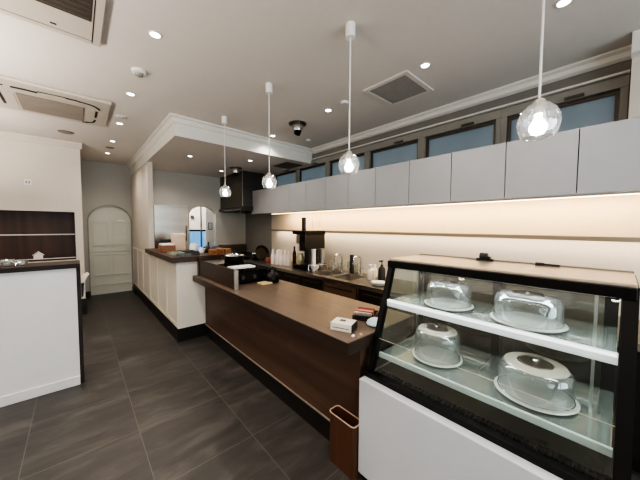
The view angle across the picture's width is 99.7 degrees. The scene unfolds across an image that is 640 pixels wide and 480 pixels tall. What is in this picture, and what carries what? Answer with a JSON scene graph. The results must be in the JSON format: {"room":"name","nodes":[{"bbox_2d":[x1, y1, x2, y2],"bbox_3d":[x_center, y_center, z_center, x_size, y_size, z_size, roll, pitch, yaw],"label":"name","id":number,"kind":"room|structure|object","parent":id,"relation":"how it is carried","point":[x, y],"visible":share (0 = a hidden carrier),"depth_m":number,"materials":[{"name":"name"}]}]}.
{"room":"cafe","nodes":[
{"label":"cafe","id":0,"kind":"room"},
{"bbox_2d":[0,210,75,259],"bbox_3d":[-4.920,-0.051,3.930,2.018,0.850,0.300,-2,4,-42],"label":"wall","id":1,"kind":"structure","parent":0,"point":[17,247],"depth_m":4.37,"materials":[{"name":"brown wood"}]},
{"bbox_2d":[0,234,75,261],"bbox_3d":[-4.846,0.121,3.879,1.970,0.392,0.170,-2,4,-42],"label":"trim","id":2,"kind":"structure","parent":1,"relation":"attached to","point":[0,234],"depth_m":4.24,"materials":[{"name":"paint"}]},
{"bbox_2d":[32,251,43,258],"bbox_3d":[-4.395,0.234,4.213,0.130,0.115,0.057,-2,4,-42],"label":"house figurine","id":3,"kind":"object","parent":2,"relation":"on","point":[39,255],"visible":1,"depth_m":4.20,"materials":[{"name":"ceramic"}]},
{"bbox_2d":[2,258,75,262],"bbox_3d":[-4.815,0.334,3.854,1.970,0.040,0.045,-2,4,-42],"label":"trim","id":4,"kind":"structure","parent":1,"relation":"attached to","point":[58,258],"depth_m":4.24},
{"bbox_2d":[0,138,85,298],"bbox_3d":[-5.531,-0.150,4.035,2.975,2.830,1.400,-2,4,-42],"label":"wall","id":5,"kind":"structure","parent":0,"point":[54,172],"depth_m":4.17,"materials":[{"name":"paint"}]},
{"bbox_2d":[0,131,81,148],"bbox_3d":[-5.022,-1.491,3.428,3.000,0.085,0.070,-2,4,-42],"label":"trim","id":6,"kind":"structure","parent":5,"relation":"attached to","point":[3,134],"depth_m":4.10,"materials":[{"name":"paint"}]},
{"bbox_2d":[81,298,86,313],"bbox_3d":[-5.060,1.162,3.579,2.990,0.260,0.015,-2,4,-42],"label":"baseboard","id":7,"kind":"structure","parent":5,"relation":"attached to","point":[84,301],"depth_m":4.55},
{"bbox_2d":[80,160,133,291],"bbox_3d":[-4.609,-0.237,5.871,0.855,2.830,0.100,-2,4,-42],"label":"wall","id":8,"kind":"structure","parent":0,"point":[102,183],"depth_m":5.73,"materials":[{"name":"grey paint"}]},
{"bbox_2d":[87,205,133,295],"bbox_3d":[-4.557,0.207,5.893,0.770,1.940,0.104,-2,4,-42],"label":"door","id":9,"kind":"structure","parent":8,"relation":"in","point":[109,229],"depth_m":5.88,"materials":[{"name":"paint"}]},
{"bbox_2d":[131,162,153,297],"bbox_3d":[-3.592,-0.210,5.441,0.080,2.830,1.900,-2,4,-42],"label":"wall","id":10,"kind":"structure","parent":0,"point":[142,179],"depth_m":5.11,"materials":[{"name":"paint"}]},
{"bbox_2d":[133,247,149,299],"bbox_3d":[-3.619,0.606,5.442,0.005,0.840,1.850,-2,4,-42],"label":"trim","id":11,"kind":"structure","parent":10,"relation":"attached to","point":[137,249],"depth_m":5.24,"materials":[{"name":"beige laminate"}]},
{"bbox_2d":[133,284,149,309],"bbox_3d":[-3.621,1.121,5.462,0.012,0.170,1.860,-2,4,-42],"label":"baseboard","id":12,"kind":"structure","parent":10,"relation":"attached to","point":[139,293],"depth_m":5.31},
{"bbox_2d":[189,207,205,245],"bbox_3d":[-3.175,-0.284,6.971,2.590,2.830,1.980,-2,4,-42],"label":"wall","id":13,"kind":"structure","parent":0,"point":[194,224],"depth_m":7.81,"materials":[{"name":"paint"}]},
{"bbox_2d":[200,207,201,246],"bbox_3d":[-2.890,-0.263,6.569,0.025,2.830,0.040,-2,4,-42],"label":"trim","id":14,"kind":"structure","parent":13,"relation":"attached to","point":[200,207],"depth_m":6.55,"materials":[{"name":"wood"}]},
{"bbox_2d":[205,208,213,246],"bbox_3d":[-2.644,-0.016,6.864,0.480,2.290,0.070,-2,4,-42],"label":"door","id":15,"kind":"structure","parent":13,"relation":"in","point":[209,216],"depth_m":6.74,"materials":[{"name":"white laminate"}]},
{"bbox_3d":[-3.134,-0.235,6.681,0.600,0.040,0.020,-2,4,-42],"label":"rail","id":16,"kind":"object","parent":13,"relation":"attached to","visible":0},
{"bbox_2d":[190,231,204,249],"bbox_3d":[-3.135,0.455,6.715,0.564,1.340,0.041,-2,4,-42],"label":"curtain","id":17,"kind":"object","parent":16,"relation":"hanging from","point":[195,237],"visible":0.15,"depth_m":6.76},
{"bbox_2d":[152,169,245,248],"bbox_3d":[-2.659,-0.234,6.025,2.090,2.830,0.120,-2,4,-42],"label":"wall","id":18,"kind":"structure","parent":0,"point":[192,191],"depth_m":5.93,"materials":[{"name":"grey paint"}]},
{"bbox_2d":[147,136,308,177],"bbox_3d":[-1.798,-1.476,4.952,2.170,0.230,2.520,-2,4,-42],"label":"ceiling","id":19,"kind":"structure","parent":0,"point":[207,159],"depth_m":4.53,"materials":[{"name":"paint"}]},
{"bbox_2d":[229,167,241,175],"bbox_3d":[-1.602,-1.295,5.139,0.230,0.150,0.230,-2,4,-42],"label":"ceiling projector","id":20,"kind":"object","parent":19,"relation":"attached to","point":[235,170],"visible":1,"depth_m":5.09,"materials":[{"name":"metal"}]},
{"bbox_2d":[274,162,301,168],"bbox_3d":[-0.584,-1.348,4.894,0.350,0.006,0.440,-2,4,-42],"label":"air vent","id":21,"kind":"object","parent":19,"relation":"in","point":[288,165],"depth_m":4.87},
{"bbox_2d":[0,0,639,164],"bbox_3d":[-1.775,-1.511,2.358,6.600,0.100,12.400,-2,4,-42],"label":"ceiling","id":22,"kind":"structure","parent":0,"point":[212,60],"depth_m":2.11,"materials":[{"name":"paint"}]},
{"bbox_2d":[0,0,106,46],"bbox_3d":[-1.799,-1.386,1.206,1.318,0.034,0.912,-2,4,-42],"label":"air conditioner","id":23,"kind":"object","parent":22,"relation":"attached to","point":[82,20],"visible":1,"depth_m":1.68,"materials":[{"name":"plastic"}]},
{"bbox_2d":[36,0,92,21],"bbox_3d":[-1.762,-1.377,1.270,1.058,0.002,0.295,-2,4,-42],"label":"grille","id":24,"kind":"object","parent":23,"relation":"attached to","point":[80,9],"depth_m":1.61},
{"bbox_2d":[0,75,111,126],"bbox_3d":[-2.907,-1.478,2.953,0.930,0.039,0.925,-2,4,-42],"label":"air conditioner","id":25,"kind":"object","parent":22,"relation":"attached to","point":[15,94],"visible":1,"depth_m":2.88,"materials":[{"name":"plastic"}]},
{"bbox_2d":[15,92,83,120],"bbox_3d":[-2.976,-1.468,3.016,0.510,0.006,0.520,-2,4,-42],"label":"grille","id":26,"kind":"object","parent":25,"relation":"attached to","point":[27,102],"depth_m":2.97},
{"bbox_2d":[131,67,146,77],"bbox_3d":[-1.562,-1.435,2.331,0.110,0.046,0.110,-2,4,-42],"label":"smoke detector","id":27,"kind":"object","parent":22,"relation":"attached to","point":[138,72],"visible":1,"depth_m":2.31,"materials":[{"name":"white plastic"}]},
{"bbox_2d":[148,30,161,38],"bbox_3d":[-1.150,-1.430,1.883,0.082,0.006,0.082,-2,4,-42],"label":"recessed light","id":28,"kind":"object","parent":22,"relation":"in","point":[152,33],"visible":1,"depth_m":1.88,"materials":[{"name":"paint"}]},
{"bbox_2d":[219,116,230,196],"bbox_3d":[-1.172,-1.020,3.326,0.142,0.970,0.142,-2,4,-42],"label":"pendant lamp","id":29,"kind":"object","parent":22,"relation":"hanging from","point":[224,118],"visible":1,"depth_m":3.32,"materials":[{"name":"white glass"}]},
{"bbox_2d":[262,82,276,188],"bbox_3d":[-0.482,-0.978,2.559,0.142,0.970,0.142,-2,4,-42],"label":"pendant lamp","id":30,"kind":"object","parent":22,"relation":"hanging from","point":[268,85],"visible":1,"depth_m":2.55,"materials":[{"name":"white glass"}]},
{"bbox_2d":[289,120,305,135],"bbox_3d":[-0.292,-1.435,3.510,0.230,0.150,0.230,-2,4,-42],"label":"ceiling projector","id":31,"kind":"object","parent":22,"relation":"attached to","point":[297,125],"visible":1,"depth_m":3.46,"materials":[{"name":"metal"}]},
{"bbox_2d":[339,21,359,174],"bbox_3d":[0.198,-0.936,1.804,0.142,0.970,0.142,-2,4,-42],"label":"pendant lamp","id":32,"kind":"object","parent":22,"relation":"hanging from","point":[350,25],"visible":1,"depth_m":1.80,"materials":[{"name":"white glass"}]},
{"bbox_2d":[363,70,433,106],"bbox_3d":[0.761,-1.453,2.625,0.495,0.014,0.470,-2,4,-42],"label":"ceiling vent","id":33,"kind":"object","parent":22,"relation":"in","point":[404,86],"visible":1,"depth_m":2.60,"materials":[{"name":"metal"}]},
{"bbox_2d":[516,0,561,141],"bbox_3d":[0.872,-0.894,1.055,0.142,0.970,0.142,-2,4,-42],"label":"pendant lamp","id":34,"kind":"object","parent":22,"relation":"hanging from","point":[538,126],"visible":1,"depth_m":1.06,"materials":[{"name":"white glass"}]},
{"bbox_2d":[533,98,545,114],"bbox_3d":[0.870,-0.532,1.074,0.040,0.060,0.040,-2,4,-42],"label":"socket","id":35,"kind":"object","parent":34,"relation":"attached to","point":[538,109],"depth_m":1.06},
{"bbox_2d":[555,0,572,7],"bbox_3d":[1.439,-1.401,1.593,0.082,0.006,0.082,-2,4,-42],"label":"recessed light","id":36,"kind":"object","parent":22,"relation":"in","point":[561,3],"visible":1,"depth_m":1.60,"materials":[{"name":"paint"}]},
{"bbox_2d":[0,290,639,479],"bbox_3d":[-1.792,1.415,2.506,6.600,0.100,12.400,-2,4,-42],"label":"floor","id":37,"kind":"structure","parent":0,"point":[149,405],"depth_m":2.06,"materials":[{"name":"tile"}]},
{"bbox_2d":[0,260,84,406],"bbox_3d":[-3.304,0.820,1.761,2.632,1.147,0.315,-2,4,-42],"label":"counter","id":38,"kind":"object","parent":37,"relation":"on","point":[41,328],"depth_m":2.36,"materials":[{"name":"white laminate"}]},
{"bbox_2d":[0,260,79,273],"bbox_3d":[-3.300,0.268,1.733,2.632,0.042,0.315,-2,4,-42],"label":"countertop","id":39,"kind":"structure","parent":38,"relation":"on","point":[40,266],"depth_m":2.35,"materials":[{"name":"brown wood"}]},
{"bbox_2d":[153,204,188,247],"bbox_3d":[-2.946,0.282,5.252,0.580,1.875,0.675,-2,4,-42],"label":"fridge","id":40,"kind":"object","parent":37,"relation":"on","point":[168,219],"visible":0.3,"depth_m":4.96,"materials":[{"name":"metal"}]},
{"bbox_2d":[145,248,232,341],"bbox_3d":[-2.114,0.721,4.342,0.885,1.098,1.785,-2,4,-42],"label":"counter","id":41,"kind":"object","parent":37,"relation":"on","point":[177,301],"depth_m":3.63,"materials":[{"name":"beige laminate"}]},
{"bbox_2d":[158,243,175,251],"bbox_3d":[-2.376,0.115,4.184,0.190,0.125,0.260,-2,4,-42],"label":"wicker box","id":42,"kind":"object","parent":41,"relation":"on","point":[162,247],"visible":0.92,"depth_m":4.09,"materials":[{"name":"brown wicker"}]},
{"bbox_2d":[171,233,185,250],"bbox_3d":[-2.304,0.030,4.392,0.184,0.275,0.164,-2,4,-42],"label":"box","id":43,"kind":"object","parent":41,"relation":"on","point":[179,239],"visible":0.88,"depth_m":4.33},
{"bbox_2d":[145,248,232,262],"bbox_3d":[-2.110,0.207,4.314,0.885,0.068,1.780,-2,4,-42],"label":"countertop","id":44,"kind":"structure","parent":41,"relation":"on","point":[152,251],"depth_m":3.65,"materials":[{"name":"brown wood"}]},
{"bbox_2d":[183,250,199,254],"bbox_3d":[-1.825,0.177,3.821,0.140,0.045,0.300,-2,4,-42],"label":"tray","id":45,"kind":"object","parent":41,"relation":"on","point":[192,252],"visible":0.79,"depth_m":3.75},
{"bbox_2d":[190,243,198,250],"bbox_3d":[-1.973,0.113,4.222,0.122,0.130,0.103,-2,4,-42],"label":"pitcher","id":46,"kind":"object","parent":41,"relation":"on","point":[193,246],"visible":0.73,"depth_m":4.18,"materials":[{"name":"ceramic"}]},
{"bbox_2d":[218,244,251,259],"bbox_3d":[-1.727,0.655,6.075,0.670,1.060,1.115,-2,4,-42],"label":"stove","id":47,"kind":"object","parent":37,"relation":"on","point":[240,248],"visible":0.09,"depth_m":6.42,"materials":[{"name":"metal"}]},
{"bbox_2d":[235,252,251,258],"bbox_3d":[-1.695,0.331,6.048,0.640,0.030,1.060,-2,4,-42],"label":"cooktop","id":48,"kind":"object","parent":47,"relation":"in","point":[247,254],"depth_m":5.97,"materials":[{"name":"black metal"}]},
{"bbox_2d":[193,275,412,440],"bbox_3d":[-0.487,0.934,2.781,0.724,0.848,2.721,-2,4,-42],"label":"counter","id":49,"kind":"object","parent":37,"relation":"on","point":[280,333],"depth_m":2.15,"materials":[{"name":"brown wood"}]},
{"bbox_2d":[197,257,238,290],"bbox_3d":[-1.217,0.368,3.152,0.050,0.237,1.133,-2,4,-42],"label":"partition","id":50,"kind":"object","parent":49,"relation":"on","point":[228,277],"visible":1,"depth_m":3.05,"materials":[{"name":"brown wood"}]},
{"bbox_2d":[217,262,272,283],"bbox_3d":[-0.987,0.389,3.368,0.490,0.176,0.732,-2,4,-42],"label":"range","id":51,"kind":"object","parent":49,"relation":"on","point":[258,273],"visible":0.5,"depth_m":3.13,"materials":[{"name":"black metal"}]},
{"bbox_2d":[221,250,246,263],"bbox_3d":[-1.107,0.214,3.487,0.296,0.160,0.250,0,3,-4],"label":"cooking pot","id":52,"kind":"object","parent":51,"relation":"on","point":[230,258],"visible":1,"depth_m":3.39,"materials":[{"name":"black metal"}]},
{"bbox_2d":[227,264,254,269],"bbox_3d":[-0.895,0.307,3.083,0.270,0.020,0.150,-2,4,-42],"label":"serving tray","id":53,"kind":"object","parent":51,"relation":"on","point":[247,265],"visible":0.83,"depth_m":3.07,"materials":[{"name":"white plastic"}]},
{"bbox_2d":[265,266,278,282],"bbox_3d":[-0.558,0.399,3.142,0.170,0.184,0.196,0,3,-6],"label":"kettle","id":54,"kind":"object","parent":49,"relation":"on","point":[272,276],"visible":0.95,"depth_m":3.10,"materials":[{"name":"metal"}]},
{"bbox_2d":[194,275,412,342],"bbox_3d":[-0.485,0.547,2.764,0.720,0.073,2.717,-2,4,-42],"label":"countertop","id":55,"kind":"structure","parent":49,"relation":"on","point":[316,309],"depth_m":2.23,"materials":[{"name":"brown wood"}]},
{"bbox_2d":[330,317,356,332],"bbox_3d":[0.153,0.542,1.729,0.142,0.049,0.112,2,3,26],"label":"box","id":56,"kind":"object","parent":49,"relation":"on","point":[339,324],"visible":1,"depth_m":1.70,"materials":[{"name":"cardboard"}]},
{"bbox_2d":[352,307,378,320],"bbox_3d":[0.331,0.525,1.949,0.150,0.062,0.185,2,3,23],"label":"tray","id":57,"kind":"object","parent":49,"relation":"on","point":[361,313],"visible":0.91,"depth_m":1.89,"materials":[{"name":"black plastic"}]},
{"bbox_2d":[366,317,384,327],"bbox_3d":[0.369,0.540,1.790,0.124,0.050,0.124,-2,4,-42],"label":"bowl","id":58,"kind":"object","parent":49,"relation":"on","point":[371,322],"visible":0.61,"depth_m":1.76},
{"bbox_2d":[330,405,360,479],"bbox_3d":[0.156,1.256,1.690,0.091,0.323,0.217,-2,4,-42],"label":"waste bin","id":59,"kind":"object","parent":37,"relation":"on","point":[344,426],"visible":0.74,"depth_m":1.65,"materials":[{"name":"brown wood"}]},
{"bbox_2d":[244,258,639,472],"bbox_3d":[0.662,0.921,3.443,0.663,0.821,5.950,-2,4,-42],"label":"counter","id":60,"kind":"object","parent":37,"relation":"on","point":[355,286],"depth_m":3.19,"materials":[{"name":"wood"}]},
{"bbox_2d":[249,245,268,259],"bbox_3d":[-1.155,0.246,5.135,0.411,0.285,0.126,-2,4,-42],"label":"frying pan","id":61,"kind":"object","parent":60,"relation":"on","point":[261,252],"visible":0.95,"depth_m":5.19,"materials":[{"name":"black metal"}]},
{"bbox_2d":[283,250,286,265],"bbox_3d":[-0.612,0.311,4.692,0.072,0.260,0.071,-2,4,-42],"label":"bottle","id":62,"kind":"object","parent":60,"relation":"on","point":[284,254],"visible":1,"depth_m":4.67,"materials":[{"name":"white plastic"}]},
{"bbox_2d":[292,246,295,263],"bbox_3d":[-0.447,0.275,4.731,0.070,0.330,0.069,-2,4,-42],"label":"bottle","id":63,"kind":"object","parent":60,"relation":"on","point":[294,250],"visible":0.79,"depth_m":4.71,"materials":[{"name":"brown glass"}]},
{"bbox_2d":[292,217,324,269],"bbox_3d":[-0.179,0.050,4.348,0.420,0.820,0.330,-2,4,-42],"label":"coffee brewer","id":64,"kind":"object","parent":60,"relation":"on","point":[310,239],"visible":0.8,"depth_m":4.22,"materials":[{"name":"black metal"}]},
{"bbox_2d":[307,249,311,271],"bbox_3d":[-0.166,0.309,4.090,0.082,0.330,0.081,-2,4,-42],"label":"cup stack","id":65,"kind":"object","parent":60,"relation":"on","point":[308,250],"visible":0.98,"depth_m":4.06,"materials":[{"name":"black plastic"}]},
{"bbox_2d":[311,249,315,270],"bbox_3d":[-0.099,0.306,4.150,0.082,0.330,0.081,-2,4,-42],"label":"cup stack","id":66,"kind":"object","parent":60,"relation":"on","point":[313,251],"visible":0.77,"depth_m":4.12,"materials":[{"name":"white plastic"}]},
{"bbox_2d":[316,249,319,269],"bbox_3d":[-0.032,0.303,4.211,0.082,0.330,0.081,-2,4,-42],"label":"cup stack","id":67,"kind":"object","parent":60,"relation":"on","point":[317,250],"visible":0.77,"depth_m":4.18,"materials":[{"name":"black plastic"}]},
{"bbox_2d":[308,263,328,271],"bbox_3d":[-0.018,0.422,4.095,0.310,0.104,0.140,-2,4,-42],"label":"dish rack","id":68,"kind":"object","parent":60,"relation":"on","point":[320,263],"visible":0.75,"depth_m":4.04,"materials":[{"name":"silver metal"}]},
{"bbox_2d":[320,248,324,262],"bbox_3d":[0.035,0.301,4.271,0.082,0.330,0.081,-2,4,-42],"label":"cup stack","id":69,"kind":"object","parent":60,"relation":"on","point":[322,250],"visible":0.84,"depth_m":4.24,"materials":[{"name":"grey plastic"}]},
{"bbox_2d":[316,270,343,275],"bbox_3d":[0.146,0.583,3.949,0.380,0.200,0.300,-2,4,-42],"label":"sink basin","id":70,"kind":"object","parent":60,"relation":"in","point":[330,272],"depth_m":4.09,"materials":[{"name":"metal"}]},
{"bbox_2d":[334,253,344,271],"bbox_3d":[0.292,0.339,4.029,0.198,0.280,0.091,-2,4,-42],"label":"faucet","id":71,"kind":"object","parent":60,"relation":"on","point":[342,266],"visible":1,"depth_m":4.08,"materials":[{"name":"silver metal"}]},
{"bbox_2d":[332,274,365,279],"bbox_3d":[0.400,0.599,3.667,0.380,0.200,0.340,-2,4,-42],"label":"sink basin","id":72,"kind":"object","parent":60,"relation":"in","point":[342,276],"depth_m":3.82,"materials":[{"name":"metal"}]},
{"bbox_2d":[350,255,353,273],"bbox_3d":[0.463,0.330,3.938,0.060,0.310,0.060,-2,4,-42],"label":"utensil holder","id":73,"kind":"object","parent":60,"relation":"on","point":[351,256],"visible":0.93,"depth_m":3.91,"materials":[{"name":"black plastic"}]},
{"bbox_2d":[353,255,364,274],"bbox_3d":[0.539,0.354,3.755,0.198,0.280,0.091,-2,4,-42],"label":"faucet","id":74,"kind":"object","parent":60,"relation":"on","point":[361,269],"visible":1,"depth_m":3.80,"materials":[{"name":"silver metal"}]},
{"bbox_2d":[367,264,374,279],"bbox_3d":[0.660,0.409,3.473,0.099,0.200,0.098,-2,4,-42],"label":"pump bottle","id":75,"kind":"object","parent":60,"relation":"on","point":[371,272],"visible":1,"depth_m":3.44,"materials":[{"name":"white plastic"}]},
{"bbox_2d":[378,260,384,280],"bbox_3d":[0.759,0.383,3.318,0.085,0.270,0.085,0,3,3],"label":"pump bottle","id":76,"kind":"object","parent":60,"relation":"on","point":[381,271],"visible":0.84,"depth_m":3.29,"materials":[{"name":"black plastic"}]},
{"bbox_2d":[245,258,639,343],"bbox_3d":[0.667,0.535,3.425,0.657,0.045,5.950,-2,4,-42],"label":"countertop","id":77,"kind":"structure","parent":60,"relation":"on","point":[406,287],"depth_m":3.31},
{"bbox_2d":[358,254,639,479],"bbox_3d":[0.837,0.781,1.423,0.700,1.307,1.041,-2,4,-42],"label":"display case","id":78,"kind":"object","parent":37,"relation":"on","point":[418,420],"visible":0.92,"depth_m":1.30,"materials":[{"name":"black glass"}]},
{"bbox_2d":[412,323,462,367],"bbox_3d":[0.683,0.592,1.578,0.273,0.198,0.273,-2,4,-42],"label":"cake dome","id":79,"kind":"object","parent":78,"relation":"on","point":[443,354],"visible":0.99,"depth_m":1.56,"materials":[{"name":"clear glass"}]},
{"bbox_2d":[424,279,473,310],"bbox_3d":[0.750,0.306,1.574,0.264,0.158,0.264,-2,4,-42],"label":"cake dome","id":80,"kind":"object","parent":78,"relation":"on","point":[443,303],"visible":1,"depth_m":1.55,"materials":[{"name":"clear glass"}]},
{"bbox_2d":[476,253,493,260],"bbox_3d":[1.003,0.102,1.643,0.040,0.048,0.090,-2,4,-42],"label":"clip","id":81,"kind":"object","parent":78,"relation":"on","point":[482,256],"visible":1,"depth_m":1.63,"materials":[{"name":"plastic"}]},
{"bbox_2d":[378,368,611,479],"bbox_3d":[0.666,0.812,1.274,0.059,0.014,0.975,-2,4,-42],"label":"panel","id":82,"kind":"object","parent":78,"relation":"attached to","point":[547,452],"depth_m":1.15,"materials":[{"name":"black metal"}]},
{"bbox_2d":[387,299,616,357],"bbox_3d":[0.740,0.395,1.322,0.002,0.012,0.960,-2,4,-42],"label":"shelf","id":83,"kind":"object","parent":78,"relation":"attached to","point":[572,346],"depth_m":1.20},
{"bbox_2d":[490,289,568,332],"bbox_3d":[0.997,0.319,1.300,0.302,0.163,0.302,-2,4,-42],"label":"cake dome","id":84,"kind":"object","parent":78,"relation":"on","point":[529,321],"visible":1,"depth_m":1.27,"materials":[{"name":"clear glass"}]},
{"bbox_2d":[494,352,579,415],"bbox_3d":[0.980,0.624,1.234,0.309,0.173,0.309,-2,4,-42],"label":"cake dome","id":85,"kind":"object","parent":78,"relation":"on","point":[530,363],"visible":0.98,"depth_m":1.21,"materials":[{"name":"clear glass"}]},
{"bbox_2d":[535,262,559,266],"bbox_3d":[1.199,0.130,1.425,0.014,0.016,0.102,-2,4,-42],"label":"marker pen","id":86,"kind":"object","parent":78,"relation":"on","point":[536,263],"visible":1,"depth_m":1.43,"materials":[{"name":"black plastic"}]},
{"bbox_2d":[245,75,639,319],"bbox_3d":[1.242,0.016,3.409,0.200,2.640,9.800,-2,4,-42],"label":"wall","id":87,"kind":"structure","parent":0,"point":[615,215],"depth_m":2.82,"materials":[{"name":"paint"}]},
{"bbox_2d":[219,171,267,212],"bbox_3d":[-1.700,-0.993,5.994,0.660,0.840,1.145,-2,4,-42],"label":"extractor hood","id":88,"kind":"object","parent":87,"relation":"attached to","point":[241,186],"visible":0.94,"depth_m":5.59,"materials":[{"name":"metal"}]},
{"bbox_2d":[252,189,270,213],"bbox_3d":[-1.116,-0.766,5.549,0.400,0.469,0.443,-2,4,-42],"label":"upper cabinet","id":89,"kind":"object","parent":87,"relation":"attached to","point":[257,195],"visible":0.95,"depth_m":5.39,"materials":[{"name":"laminate"}]},
{"bbox_2d":[263,187,274,212],"bbox_3d":[-0.818,-0.748,5.219,0.400,0.469,0.443,-2,4,-42],"label":"upper cabinet","id":90,"kind":"object","parent":87,"relation":"attached to","point":[268,193],"visible":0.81,"depth_m":5.07,"materials":[{"name":"laminate"}]},
{"bbox_2d":[275,184,289,212],"bbox_3d":[-0.521,-0.730,4.888,0.400,0.469,0.443,-2,4,-42],"label":"upper cabinet","id":91,"kind":"object","parent":87,"relation":"attached to","point":[282,193],"visible":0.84,"depth_m":4.74,"materials":[{"name":"laminate"}]},
{"bbox_2d":[273,167,296,186],"bbox_3d":[-0.678,-1.180,5.362,0.115,0.470,0.815,-2,4,-42],"label":"window","id":92,"kind":"structure","parent":87,"relation":"in","point":[289,176],"depth_m":5.37,"materials":[{"name":"glass"}]},
{"bbox_2d":[290,181,305,211],"bbox_3d":[-0.223,-0.711,4.558,0.400,0.469,0.443,-2,4,-42],"label":"upper cabinet","id":93,"kind":"object","parent":87,"relation":"attached to","point":[297,190],"visible":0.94,"depth_m":4.41,"materials":[{"name":"laminate"}]},
{"bbox_2d":[297,157,326,182],"bbox_3d":[-0.133,-1.147,4.756,0.115,0.470,0.815,-2,4,-42],"label":"window","id":94,"kind":"structure","parent":87,"relation":"in","point":[317,169],"depth_m":4.74,"materials":[{"name":"glass"}]},
{"bbox_2d":[306,177,324,210],"bbox_3d":[0.074,-0.693,4.228,0.400,0.469,0.443,-2,4,-42],"label":"upper cabinet","id":95,"kind":"object","parent":87,"relation":"attached to","point":[315,188],"visible":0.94,"depth_m":4.08,"materials":[{"name":"laminate"}]},
{"bbox_2d":[271,190,639,213],"bbox_3d":[0.678,-0.429,3.590,0.030,0.027,4.900,-2,4,-42],"label":"led strip","id":96,"kind":"object","parent":95,"relation":"attached to","point":[638,191],"visible":0.83,"depth_m":2.50,"materials":[{"name":"white plastic"}]},
{"bbox_2d":[325,173,347,209],"bbox_3d":[0.372,-0.674,3.897,0.400,0.469,0.443,-2,4,-42],"label":"upper cabinet","id":97,"kind":"object","parent":87,"relation":"attached to","point":[336,186],"visible":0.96,"depth_m":3.75,"materials":[{"name":"laminate"}]},
{"bbox_2d":[327,146,366,176],"bbox_3d":[0.412,-1.113,4.152,0.115,0.470,0.815,-2,4,-42],"label":"window","id":98,"kind":"structure","parent":87,"relation":"in","point":[361,153],"depth_m":4.18,"materials":[{"name":"glass"}]},
{"bbox_2d":[348,168,375,207],"bbox_3d":[0.669,-0.656,3.567,0.400,0.469,0.443,-2,4,-42],"label":"upper cabinet","id":99,"kind":"object","parent":87,"relation":"attached to","point":[362,184],"visible":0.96,"depth_m":3.42,"materials":[{"name":"laminate"}]},
{"bbox_2d":[375,161,409,206],"bbox_3d":[0.967,-0.638,3.237,0.400,0.469,0.443,-2,4,-42],"label":"upper cabinet","id":100,"kind":"object","parent":87,"relation":"attached to","point":[392,181],"visible":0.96,"depth_m":3.09,"materials":[{"name":"laminate"}]},
{"bbox_2d":[367,131,421,168],"bbox_3d":[0.957,-1.079,3.546,0.115,0.470,0.815,-2,4,-42],"label":"window","id":101,"kind":"structure","parent":87,"relation":"in","point":[405,148],"depth_m":3.52,"materials":[{"name":"glass"}]},
{"bbox_2d":[409,153,451,203],"bbox_3d":[1.265,-0.619,2.906,0.400,0.469,0.443,-2,4,-42],"label":"upper cabinet","id":102,"kind":"object","parent":87,"relation":"attached to","point":[429,177],"visible":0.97,"depth_m":2.75,"materials":[{"name":"laminate"}]},
{"bbox_2d":[270,229,639,242],"bbox_3d":[0.835,-0.093,3.616,0.122,0.036,5.460,-2,4,-42],"label":"wall shelf","id":103,"kind":"object","parent":87,"relation":"attached to","point":[542,237],"visible":1,"depth_m":2.54,"materials":[{"name":"metal"}]},
{"bbox_2d":[421,109,501,158],"bbox_3d":[1.502,-1.046,2.941,0.115,0.470,0.815,-2,4,-42],"label":"window","id":104,"kind":"structure","parent":87,"relation":"in","point":[483,130],"depth_m":2.90,"materials":[{"name":"glass"}]},
{"bbox_2d":[311,44,631,159],"bbox_3d":[1.062,-1.406,3.340,0.075,0.175,3.665,-2,4,-42],"label":"trim","id":105,"kind":"structure","parent":87,"relation":"attached to","point":[622,54],"depth_m":2.58,"materials":[{"name":"paint"}]},
{"bbox_2d":[451,142,506,201],"bbox_3d":[1.562,-0.601,2.576,0.400,0.469,0.443,-2,4,-42],"label":"upper cabinet","id":106,"kind":"object","parent":87,"relation":"attached to","point":[479,173],"visible":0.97,"depth_m":2.42,"materials":[{"name":"laminate"}]},
{"bbox_2d":[505,128,579,198],"bbox_3d":[1.860,-0.583,2.245,0.400,0.469,0.443,-2,4,-42],"label":"upper cabinet","id":107,"kind":"object","parent":87,"relation":"attached to","point":[549,166],"visible":0.97,"depth_m":2.09,"materials":[{"name":"laminate"}]},
{"bbox_2d":[500,74,629,142],"bbox_3d":[2.047,-1.012,2.336,0.115,0.470,0.815,-2,4,-42],"label":"window","id":108,"kind":"structure","parent":87,"relation":"in","point":[606,101],"depth_m":2.23,"materials":[{"name":"glass"}]},
{"bbox_2d":[577,117,639,193],"bbox_3d":[2.157,-0.564,1.915,0.400,0.469,0.443,-2,4,-42],"label":"upper cabinet","id":109,"kind":"object","parent":87,"relation":"attached to","point":[609,153],"visible":0.99,"depth_m":1.83,"materials":[{"name":"laminate"}]},
{"bbox_2d":[312,59,631,160],"bbox_3d":[1.250,-1.398,3.338,0.200,0.190,9.800,-2,4,-42],"label":"wall","id":110,"kind":"structure","parent":0,"point":[625,65],"depth_m":2.62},
{"bbox_2d":[126,113,312,175],"bbox_3d":[-2.202,-1.496,5.345,2.245,0.235,3.795,-2,4,-42],"label":"trim","id":111,"kind":"structure","parent":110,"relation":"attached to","point":[173,125],"depth_m":3.84,"materials":[{"name":"paint"}]},
{"bbox_2d":[628,56,639,118],"bbox_3d":[2.651,-1.085,1.515,0.170,0.615,1.195,-2,4,-42],"label":"wall pillar","id":112,"kind":"structure","parent":0,"point":[634,101],"depth_m":1.89,"materials":[{"name":"paint"}]},
{"bbox_2d":[631,29,639,57],"bbox_3d":[2.554,-1.318,1.419,0.090,0.140,1.200,-2,4,-42],"label":"trim","id":113,"kind":"structure","parent":112,"relation":"attached to","point":[635,52],"depth_m":1.82,"materials":[{"name":"paint"}]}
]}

